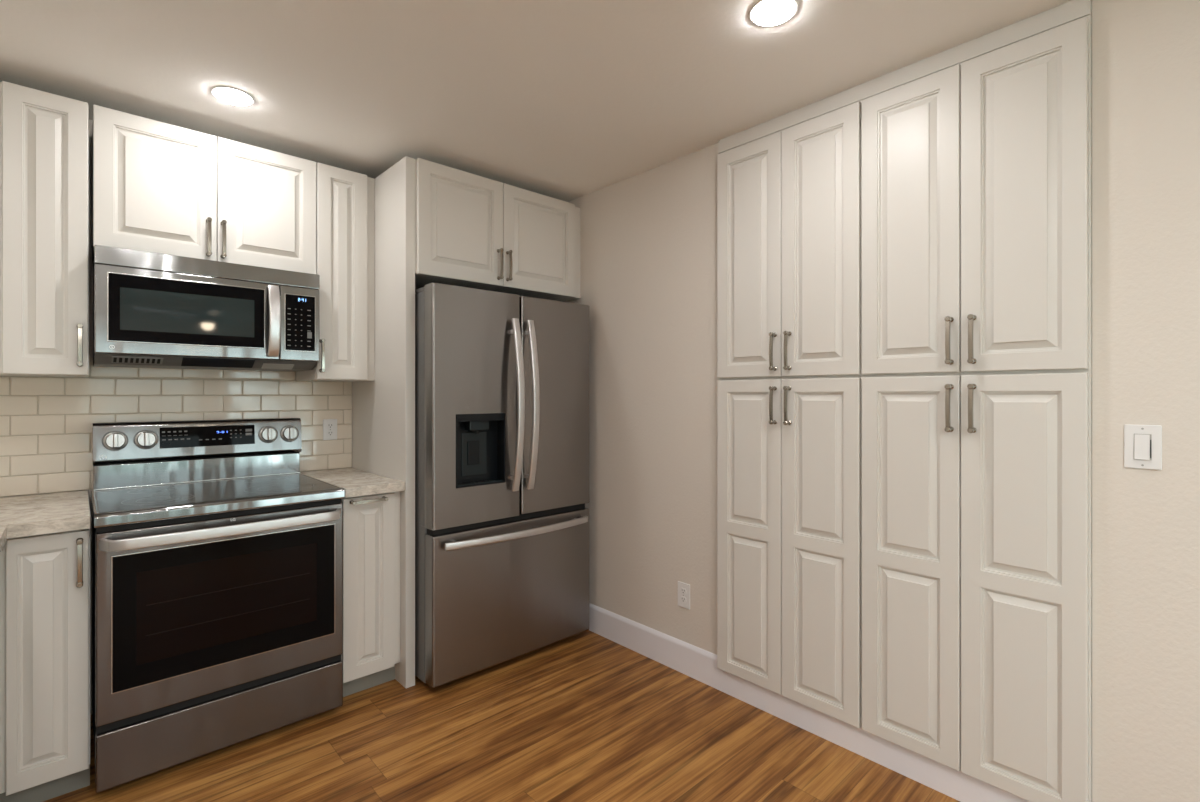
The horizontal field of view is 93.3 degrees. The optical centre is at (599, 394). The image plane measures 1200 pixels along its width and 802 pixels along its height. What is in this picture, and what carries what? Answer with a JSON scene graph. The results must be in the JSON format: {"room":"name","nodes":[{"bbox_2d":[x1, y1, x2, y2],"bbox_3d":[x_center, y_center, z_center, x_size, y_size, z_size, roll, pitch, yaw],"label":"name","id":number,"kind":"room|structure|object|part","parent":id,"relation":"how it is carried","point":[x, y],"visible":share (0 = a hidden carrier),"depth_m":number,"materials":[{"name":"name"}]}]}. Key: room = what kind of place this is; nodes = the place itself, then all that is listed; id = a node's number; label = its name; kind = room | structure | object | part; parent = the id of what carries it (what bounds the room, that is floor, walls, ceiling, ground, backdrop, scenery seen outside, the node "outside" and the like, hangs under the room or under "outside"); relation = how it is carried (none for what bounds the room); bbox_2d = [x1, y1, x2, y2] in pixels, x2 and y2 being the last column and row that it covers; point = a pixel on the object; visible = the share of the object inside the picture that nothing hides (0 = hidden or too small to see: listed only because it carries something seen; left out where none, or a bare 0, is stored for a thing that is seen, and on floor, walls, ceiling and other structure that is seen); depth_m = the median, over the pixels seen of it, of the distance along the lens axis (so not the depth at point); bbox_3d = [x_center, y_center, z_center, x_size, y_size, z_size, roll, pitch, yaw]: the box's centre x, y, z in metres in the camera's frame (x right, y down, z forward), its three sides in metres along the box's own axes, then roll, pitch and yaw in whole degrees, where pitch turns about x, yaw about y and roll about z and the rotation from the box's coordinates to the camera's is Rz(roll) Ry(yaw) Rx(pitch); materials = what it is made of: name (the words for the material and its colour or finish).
{"room":"kitchen","nodes":[
{"label":"kitchen","id":0,"kind":"room"},
{"bbox_2d":[0,120,351,714],"bbox_3d":[-1.448,0.093,2.934,3.717,2.413,0.100,0,0,-43],"label":"wall","id":1,"kind":"structure","parent":0,"point":[90,121],"depth_m":2.30,"materials":[{"name":"beige paint"}]},
{"bbox_2d":[0,81,88,376],"bbox_3d":[-2.260,-0.560,1.859,0.862,0.981,0.374,0,0,-43],"label":"upper cabinet","id":2,"kind":"object","parent":1,"relation":"attached to","point":[44,136],"visible":1,"depth_m":1.96,"materials":[{"name":"white paint"}]},
{"bbox_3d":[-1.847,-0.175,2.010,0.017,0.152,0.036,0,0,-43],"label":"handle","id":3,"kind":"part","parent":2,"relation":"part of","materials":[{"name":"silver metal"}]},
{"bbox_2d":[0,357,351,496],"bbox_3d":[-2.006,0.118,2.345,1.894,0.536,0.009,0,0,-43],"label":"tile backsplash","id":4,"kind":"structure","parent":1,"relation":"attached to","point":[46,422],"depth_m":2.37,"materials":[{"name":"beige tile"}]},
{"bbox_2d":[323,419,336,439],"bbox_3d":[-1.385,0.181,2.906,0.069,0.107,0.008,0,0,-43],"label":"wall outlet","id":5,"kind":"object","parent":4,"relation":"attached to","point":[329,425],"visible":1,"depth_m":2.90,"materials":[{"name":"white plastic"}]},
{"bbox_2d":[327,423,333,427],"bbox_3d":[-1.383,0.161,2.904,0.034,0.027,0.002,0,0,-43],"label":"receptacle","id":6,"kind":"object","parent":5,"relation":"attached to","point":[329,425],"depth_m":2.90,"materials":[{"name":"grey plastic"}]},
{"bbox_2d":[327,431,333,435],"bbox_3d":[-1.383,0.200,2.904,0.034,0.027,0.002,0,0,-43],"label":"receptacle","id":7,"kind":"object","parent":5,"relation":"attached to","point":[329,433],"depth_m":2.90,"materials":[{"name":"grey plastic"}]},
{"bbox_2d":[92,104,315,273],"bbox_3d":[-1.659,-0.793,2.414,0.752,0.514,0.374,0,0,-43],"label":"upper cabinet","id":8,"kind":"object","parent":1,"relation":"attached to","point":[158,187],"visible":0.98,"depth_m":2.26,"materials":[{"name":"white paint"}]},
{"bbox_3d":[-1.702,-0.793,2.181,0.374,0.514,0.019,0,0,-43],"label":"door","id":9,"kind":"part","parent":8,"relation":"part of","materials":[{"name":"white paint"}]},
{"bbox_2d":[93,245,319,371],"bbox_3d":[-1.632,-0.321,2.383,0.746,0.419,0.436,0,0,-43],"label":"microwave oven","id":10,"kind":"object","parent":8,"relation":"attached to","point":[151,310],"visible":1,"depth_m":2.22,"materials":[{"name":"grey metal"}]},
{"bbox_3d":[-1.584,-0.315,2.199,0.500,0.252,0.005,0,0,-43],"label":"window trim","id":11,"kind":"part","parent":10,"relation":"part of","materials":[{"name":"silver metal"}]},
{"bbox_3d":[-1.584,-0.315,2.198,0.494,0.246,0.006,0,0,-43],"label":"door glass","id":12,"kind":"part","parent":10,"relation":"part of","materials":[{"name":"black glass"}]},
{"bbox_3d":[-1.584,-0.306,2.214,0.587,0.318,0.026,0,0,-43],"label":"door","id":13,"kind":"part","parent":10,"relation":"part of","materials":[{"name":"silver metal"}]},
{"bbox_3d":[-1.363,-0.307,2.368,0.041,0.298,0.048,0,0,-43],"label":"handle","id":14,"kind":"part","parent":10,"relation":"part of","materials":[{"name":"silver metal"}]},
{"bbox_3d":[-1.302,-0.309,2.459,0.125,0.247,0.005,0,0,-43],"label":"keypad trim","id":15,"kind":"part","parent":10,"relation":"part of","materials":[{"name":"silver metal"}]},
{"bbox_3d":[-1.567,-0.631,2.269,0.017,0.152,0.036,0,0,-43],"label":"handle","id":16,"kind":"part","parent":8,"relation":"part of","materials":[{"name":"silver metal"}]},
{"bbox_3d":[-1.530,-0.631,2.302,0.017,0.152,0.036,0,0,-43],"label":"handle","id":17,"kind":"part","parent":8,"relation":"part of","materials":[{"name":"silver metal"}]},
{"bbox_3d":[-1.424,-0.793,2.437,0.374,0.514,0.019,0,0,-43],"label":"door","id":18,"kind":"part","parent":8,"relation":"part of","materials":[{"name":"white paint"}]},
{"bbox_2d":[296,162,374,381],"bbox_3d":[-1.283,-0.559,2.760,0.267,0.983,0.374,0,0,-43],"label":"upper cabinet","id":19,"kind":"object","parent":1,"relation":"attached to","point":[345,199],"visible":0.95,"depth_m":2.65,"materials":[{"name":"white paint"}]},
{"bbox_3d":[-1.254,-0.175,2.557,0.017,0.152,0.036,0,0,-43],"label":"handle","id":20,"kind":"part","parent":19,"relation":"part of","materials":[{"name":"silver metal"}]},
{"bbox_3d":[-1.202,-0.560,2.642,0.224,0.981,0.019,0,0,-43],"label":"door","id":21,"kind":"part","parent":19,"relation":"part of","materials":[{"name":"white paint"}]},
{"bbox_2d":[415,158,579,300],"bbox_3d":[-0.674,-0.796,3.084,0.972,0.516,0.723,0,0,-43],"label":"upper cabinet","id":22,"kind":"object","parent":1,"relation":"attached to","point":[474,231],"visible":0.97,"depth_m":2.78,"materials":[{"name":"white paint"}]},
{"bbox_3d":[-0.651,-0.796,2.675,0.444,0.516,0.019,0,0,-43],"label":"door","id":23,"kind":"part","parent":22,"relation":"part of","materials":[{"name":"white paint"}]},
{"bbox_3d":[-0.491,-0.642,2.786,0.017,0.152,0.036,0,0,-43],"label":"handle","id":24,"kind":"part","parent":22,"relation":"part of","materials":[{"name":"silver metal"}]},
{"bbox_3d":[-0.452,-0.642,2.822,0.017,0.152,0.036,0,0,-43],"label":"handle","id":25,"kind":"part","parent":22,"relation":"part of","materials":[{"name":"silver metal"}]},
{"bbox_3d":[-0.315,-0.796,2.986,0.466,0.516,0.019,0,0,-43],"label":"door","id":26,"kind":"part","parent":22,"relation":"part of","materials":[{"name":"white paint"}]},
{"bbox_2d":[43,630,959,801],"bbox_3d":[1.245,1.330,0.997,4.850,0.060,6.400,0,0,-43],"label":"floor","id":27,"kind":"structure","parent":0,"point":[586,716],"depth_m":2.07,"materials":[{"name":"brown wood"}]},
{"bbox_2d":[0,528,89,801],"bbox_3d":[-1.928,0.865,1.959,0.238,0.870,0.659,0,0,-43],"label":"base cabinet","id":28,"kind":"object","parent":27,"relation":"on","point":[45,578],"visible":0.94,"depth_m":1.75,"materials":[{"name":"white paint"}]},
{"bbox_3d":[-1.648,0.533,1.794,0.017,0.152,0.036,0,0,-43],"label":"handle","id":29,"kind":"part","parent":28,"relation":"part of","materials":[{"name":"silver metal"}]},
{"bbox_2d":[91,418,343,792],"bbox_3d":[-1.522,0.708,2.265,0.758,1.184,0.734,0,0,-43],"label":"range","id":30,"kind":"object","parent":27,"relation":"on","point":[217,563],"visible":1,"depth_m":2.06,"materials":[{"name":"grey metal"}]},
{"bbox_3d":[-1.938,0.186,2.265,0.072,0.072,0.028,0,0,-43],"label":"knob","id":31,"kind":"part","parent":30,"relation":"part of","materials":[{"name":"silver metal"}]},
{"bbox_3d":[-1.867,0.186,2.330,0.072,0.072,0.028,0,0,-43],"label":"knob","id":32,"kind":"part","parent":30,"relation":"part of","materials":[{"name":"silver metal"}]},
{"bbox_3d":[-1.729,0.379,2.491,0.746,0.005,0.011,0,0,-43],"label":"riser trim","id":33,"kind":"part","parent":30,"relation":"part of","materials":[{"name":"silver metal"}]},
{"bbox_3d":[-1.742,0.198,2.506,0.751,0.160,0.081,0,0,-43],"label":"control panel","id":34,"kind":"part","parent":30,"relation":"part of","materials":[{"name":"silver metal"}]},
{"bbox_3d":[-1.716,0.183,2.487,0.346,0.087,0.013,0,0,-43],"label":"display panel","id":35,"kind":"part","parent":30,"relation":"part of","materials":[{"name":"black glass"}]},
{"bbox_2d":[91,473,343,528],"bbox_3d":[-1.528,0.402,2.272,0.758,0.044,0.625,0,0,-43],"label":"cooktop","id":36,"kind":"object","parent":30,"relation":"in","point":[160,502],"depth_m":2.15,"materials":[{"name":"silver metal"}]},
{"bbox_3d":[-1.334,1.175,2.061,0.752,0.182,0.042,0,0,-43],"label":"storage drawer","id":37,"kind":"part","parent":30,"relation":"part of","materials":[{"name":"grey metal"}]},
{"bbox_3d":[-1.334,0.750,2.061,0.752,0.614,0.042,0,0,-43],"label":"oven door","id":38,"kind":"part","parent":30,"relation":"part of","materials":[{"name":"grey metal"}]},
{"bbox_3d":[-1.299,0.478,2.023,0.738,0.036,0.077,0,0,-43],"label":"door handle","id":39,"kind":"part","parent":30,"relation":"part of","materials":[{"name":"silver metal"}]},
{"bbox_3d":[-1.318,0.741,2.048,0.683,0.443,0.005,0,0,-43],"label":"door trim","id":40,"kind":"part","parent":30,"relation":"part of","materials":[{"name":"black glass"}]},
{"bbox_3d":[-1.540,0.186,2.632,0.072,0.072,0.028,0,0,-43],"label":"knob","id":41,"kind":"part","parent":30,"relation":"part of","materials":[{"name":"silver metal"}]},
{"bbox_3d":[-1.474,0.186,2.693,0.072,0.072,0.028,0,0,-43],"label":"knob","id":42,"kind":"part","parent":30,"relation":"part of","materials":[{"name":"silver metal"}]},
{"bbox_2d":[341,491,399,696],"bbox_3d":[-1.175,0.865,2.653,0.256,0.870,0.659,0,0,-43],"label":"base cabinet","id":43,"kind":"object","parent":27,"relation":"on","point":[371,523],"visible":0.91,"depth_m":2.44,"materials":[{"name":"white paint"}]},
{"bbox_2d":[300,468,404,497],"bbox_3d":[-1.178,0.406,2.656,0.254,0.040,0.660,0,0,-43],"label":"countertop","id":44,"kind":"structure","parent":43,"relation":"on","point":[355,482],"depth_m":2.51,"materials":[{"name":"stone"}]},
{"bbox_3d":[-0.981,0.452,2.409,0.152,0.017,0.036,0,0,-43],"label":"handle","id":45,"kind":"part","parent":43,"relation":"part of","materials":[{"name":"silver metal"}]},
{"bbox_2d":[352,156,414,687],"bbox_3d":[-1.068,0.124,2.759,0.044,2.352,0.667,0,0,-43],"label":"panel","id":46,"kind":"object","parent":27,"relation":"on","point":[383,409],"visible":0.56,"depth_m":2.56,"materials":[{"name":"white paint"}]},
{"bbox_2d":[415,283,588,687],"bbox_3d":[-0.622,0.411,2.980,0.900,1.777,0.873,0,0,-43],"label":"refrigerator","id":47,"kind":"object","parent":27,"relation":"on","point":[502,379],"visible":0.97,"depth_m":2.63,"materials":[{"name":"grey metal"}]},
{"bbox_3d":[-0.575,0.052,2.597,0.450,1.059,0.076,0,0,-43],"label":"door","id":48,"kind":"part","parent":47,"relation":"part of","materials":[{"name":"silver metal"}]},
{"bbox_3d":[-0.583,0.275,2.622,0.130,0.200,0.006,0,0,-43],"label":"plate","id":49,"kind":"part","parent":47,"relation":"part of","materials":[{"name":"black plastic"}]},
{"bbox_3d":[-0.409,0.935,2.749,0.900,0.650,0.076,0,0,-43],"label":"freezer drawer","id":50,"kind":"part","parent":47,"relation":"part of","materials":[{"name":"silver metal"}]},
{"bbox_3d":[-0.389,0.049,2.659,0.036,0.813,0.086,0,0,-43],"label":"handle","id":51,"kind":"part","parent":47,"relation":"part of","materials":[{"name":"silver metal"}]},
{"bbox_3d":[-0.326,0.049,2.717,0.036,0.813,0.086,0,0,-43],"label":"handle","id":52,"kind":"part","parent":47,"relation":"part of","materials":[{"name":"silver metal"}]},
{"bbox_3d":[-0.241,0.052,2.905,0.442,1.059,0.076,0,0,-43],"label":"door","id":53,"kind":"part","parent":47,"relation":"part of","materials":[{"name":"silver metal"}]},
{"bbox_3d":[-1.842,0.865,1.271,0.677,0.870,1.788,0,0,-43],"label":"base cabinet","id":54,"kind":"object","parent":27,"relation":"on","visible":0},
{"bbox_2d":[0,490,90,551],"bbox_3d":[-1.768,0.406,1.327,0.860,0.040,1.812,0,0,-43],"label":"countertop","id":55,"kind":"structure","parent":54,"relation":"on","point":[27,515],"depth_m":1.82,"materials":[{"name":"stone"}]},
{"bbox_2d":[0,0,1071,201],"bbox_3d":[1.245,-1.153,0.997,5.050,0.080,6.600,0,0,-43],"label":"ceiling","id":56,"kind":"structure","parent":0,"point":[564,100],"depth_m":1.92,"materials":[{"name":"white paint"}]},
{"bbox_2d":[210,86,254,105],"bbox_3d":[-1.370,-1.108,2.113,0.140,0.011,0.140,0,0,-43],"label":"recessed light","id":57,"kind":"object","parent":56,"relation":"in","point":[230,95],"visible":1,"depth_m":2.10,"materials":[{"name":"white plastic"}]},
{"bbox_2d":[749,0,798,26],"bbox_3d":[0.504,-1.108,1.643,0.140,0.011,0.140,0,0,-43],"label":"recessed light","id":58,"kind":"object","parent":56,"relation":"in","point":[764,13],"visible":1,"depth_m":1.64,"materials":[{"name":"white plastic"}]},
{"bbox_2d":[563,0,1199,801],"bbox_3d":[0.939,0.093,2.143,0.120,2.413,4.300,0,0,-43],"label":"wall","id":59,"kind":"structure","parent":0,"point":[648,239],"depth_m":1.55,"materials":[{"name":"beige paint"}]},
{"bbox_2d":[678,581,689,609],"bbox_3d":[0.391,0.938,2.643,0.008,0.116,0.072,0,0,-43],"label":"wall outlet","id":60,"kind":"object","parent":59,"relation":"attached to","point":[683,588],"visible":1,"depth_m":2.64,"materials":[{"name":"white plastic"}]},
{"bbox_2d":[680,588,685,594],"bbox_3d":[0.389,0.918,2.641,0.002,0.027,0.034,0,0,-43],"label":"receptacle","id":61,"kind":"object","parent":60,"relation":"attached to","point":[682,590],"depth_m":2.64,"materials":[{"name":"grey plastic"}]},
{"bbox_2d":[680,596,685,602],"bbox_3d":[0.389,0.957,2.641,0.002,0.027,0.034,0,0,-43],"label":"receptacle","id":62,"kind":"object","parent":60,"relation":"attached to","point":[682,598],"depth_m":2.64,"materials":[{"name":"grey plastic"}]},
{"bbox_2d":[717,100,862,727],"bbox_3d":[0.871,0.070,2.383,0.496,2.247,0.618,0,0,-43],"label":"pantry cabinet","id":63,"kind":"object","parent":59,"relation":"attached to","point":[789,200],"visible":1,"depth_m":2.20,"materials":[{"name":"white paint"}]},
{"bbox_3d":[0.618,0.565,2.357,0.019,1.250,0.303,0,0,-43],"label":"door","id":64,"kind":"part","parent":63,"relation":"part of","materials":[{"name":"white paint"}]},
{"bbox_3d":[0.618,-0.557,2.357,0.019,0.973,0.303,0,0,-43],"label":"door","id":65,"kind":"part","parent":63,"relation":"part of","materials":[{"name":"white paint"}]},
{"bbox_3d":[0.685,0.043,2.245,0.036,0.152,0.017,0,0,-43],"label":"handle","id":66,"kind":"part","parent":63,"relation":"part of","materials":[{"name":"silver metal"}]},
{"bbox_3d":[0.685,-0.170,2.245,0.036,0.152,0.017,0,0,-43],"label":"handle","id":67,"kind":"part","parent":63,"relation":"part of","materials":[{"name":"silver metal"}]},
{"bbox_3d":[0.727,0.043,2.199,0.036,0.152,0.017,0,0,-43],"label":"handle","id":68,"kind":"part","parent":63,"relation":"part of","materials":[{"name":"silver metal"}]},
{"bbox_3d":[0.727,-0.170,2.199,0.036,0.152,0.017,0,0,-43],"label":"handle","id":69,"kind":"part","parent":63,"relation":"part of","materials":[{"name":"silver metal"}]},
{"bbox_3d":[0.826,0.565,2.133,0.019,1.250,0.303,0,0,-43],"label":"door","id":70,"kind":"part","parent":63,"relation":"part of","materials":[{"name":"white paint"}]},
{"bbox_3d":[0.826,-0.557,2.133,0.019,0.973,0.303,0,0,-43],"label":"door","id":71,"kind":"part","parent":63,"relation":"part of","materials":[{"name":"white paint"}]},
{"bbox_2d":[589,603,1029,801],"bbox_3d":[0.890,1.228,2.098,0.013,0.144,4.300,0,0,-43],"label":"baseboard","id":72,"kind":"structure","parent":59,"relation":"attached to","point":[697,663],"depth_m":2.23,"materials":[{"name":"white paint"}]},
{"bbox_2d":[718,0,1091,153],"bbox_3d":[0.954,-1.084,2.037,0.042,0.058,1.239,0,0,-43],"label":"trim","id":73,"kind":"structure","parent":59,"relation":"attached to","point":[1072,10],"depth_m":1.88,"materials":[{"name":"white paint"}]},
{"bbox_2d":[862,15,1091,801],"bbox_3d":[1.291,0.070,1.927,0.496,2.247,0.620,0,0,-43],"label":"pantry cabinet","id":74,"kind":"object","parent":59,"relation":"attached to","point":[977,171],"visible":0.99,"depth_m":1.75,"materials":[{"name":"white paint"}]},
{"bbox_3d":[1.037,0.565,1.904,0.019,1.250,0.304,0,0,-43],"label":"door","id":75,"kind":"part","parent":74,"relation":"part of","materials":[{"name":"white paint"}]},
{"bbox_3d":[1.037,-0.557,1.904,0.019,0.973,0.304,0,0,-43],"label":"door","id":76,"kind":"part","parent":74,"relation":"part of","materials":[{"name":"white paint"}]},
{"bbox_3d":[1.104,0.043,1.791,0.036,0.152,0.017,0,0,-43],"label":"handle","id":77,"kind":"part","parent":74,"relation":"part of","materials":[{"name":"silver metal"}]},
{"bbox_3d":[1.104,-0.170,1.791,0.036,0.152,0.017,0,0,-43],"label":"handle","id":78,"kind":"part","parent":74,"relation":"part of","materials":[{"name":"silver metal"}]},
{"bbox_3d":[1.146,0.043,1.745,0.036,0.152,0.017,0,0,-43],"label":"handle","id":79,"kind":"part","parent":74,"relation":"part of","materials":[{"name":"silver metal"}]},
{"bbox_3d":[1.146,-0.170,1.745,0.036,0.152,0.017,0,0,-43],"label":"handle","id":80,"kind":"part","parent":74,"relation":"part of","materials":[{"name":"silver metal"}]},
{"bbox_3d":[1.245,0.565,1.678,0.019,1.250,0.304,0,0,-43],"label":"door","id":81,"kind":"part","parent":74,"relation":"part of","materials":[{"name":"white paint"}]},
{"bbox_3d":[1.245,-0.557,1.678,0.019,0.973,0.304,0,0,-43],"label":"door","id":82,"kind":"part","parent":74,"relation":"part of","materials":[{"name":"white paint"}]},
{"bbox_2d":[1124,424,1161,469],"bbox_3d":[1.440,0.140,1.503,0.011,0.117,0.073,0,0,-43],"label":"light switch","id":83,"kind":"object","parent":59,"relation":"attached to","point":[1142,443],"visible":1,"depth_m":1.50,"materials":[{"name":"white plastic"}]}
]}

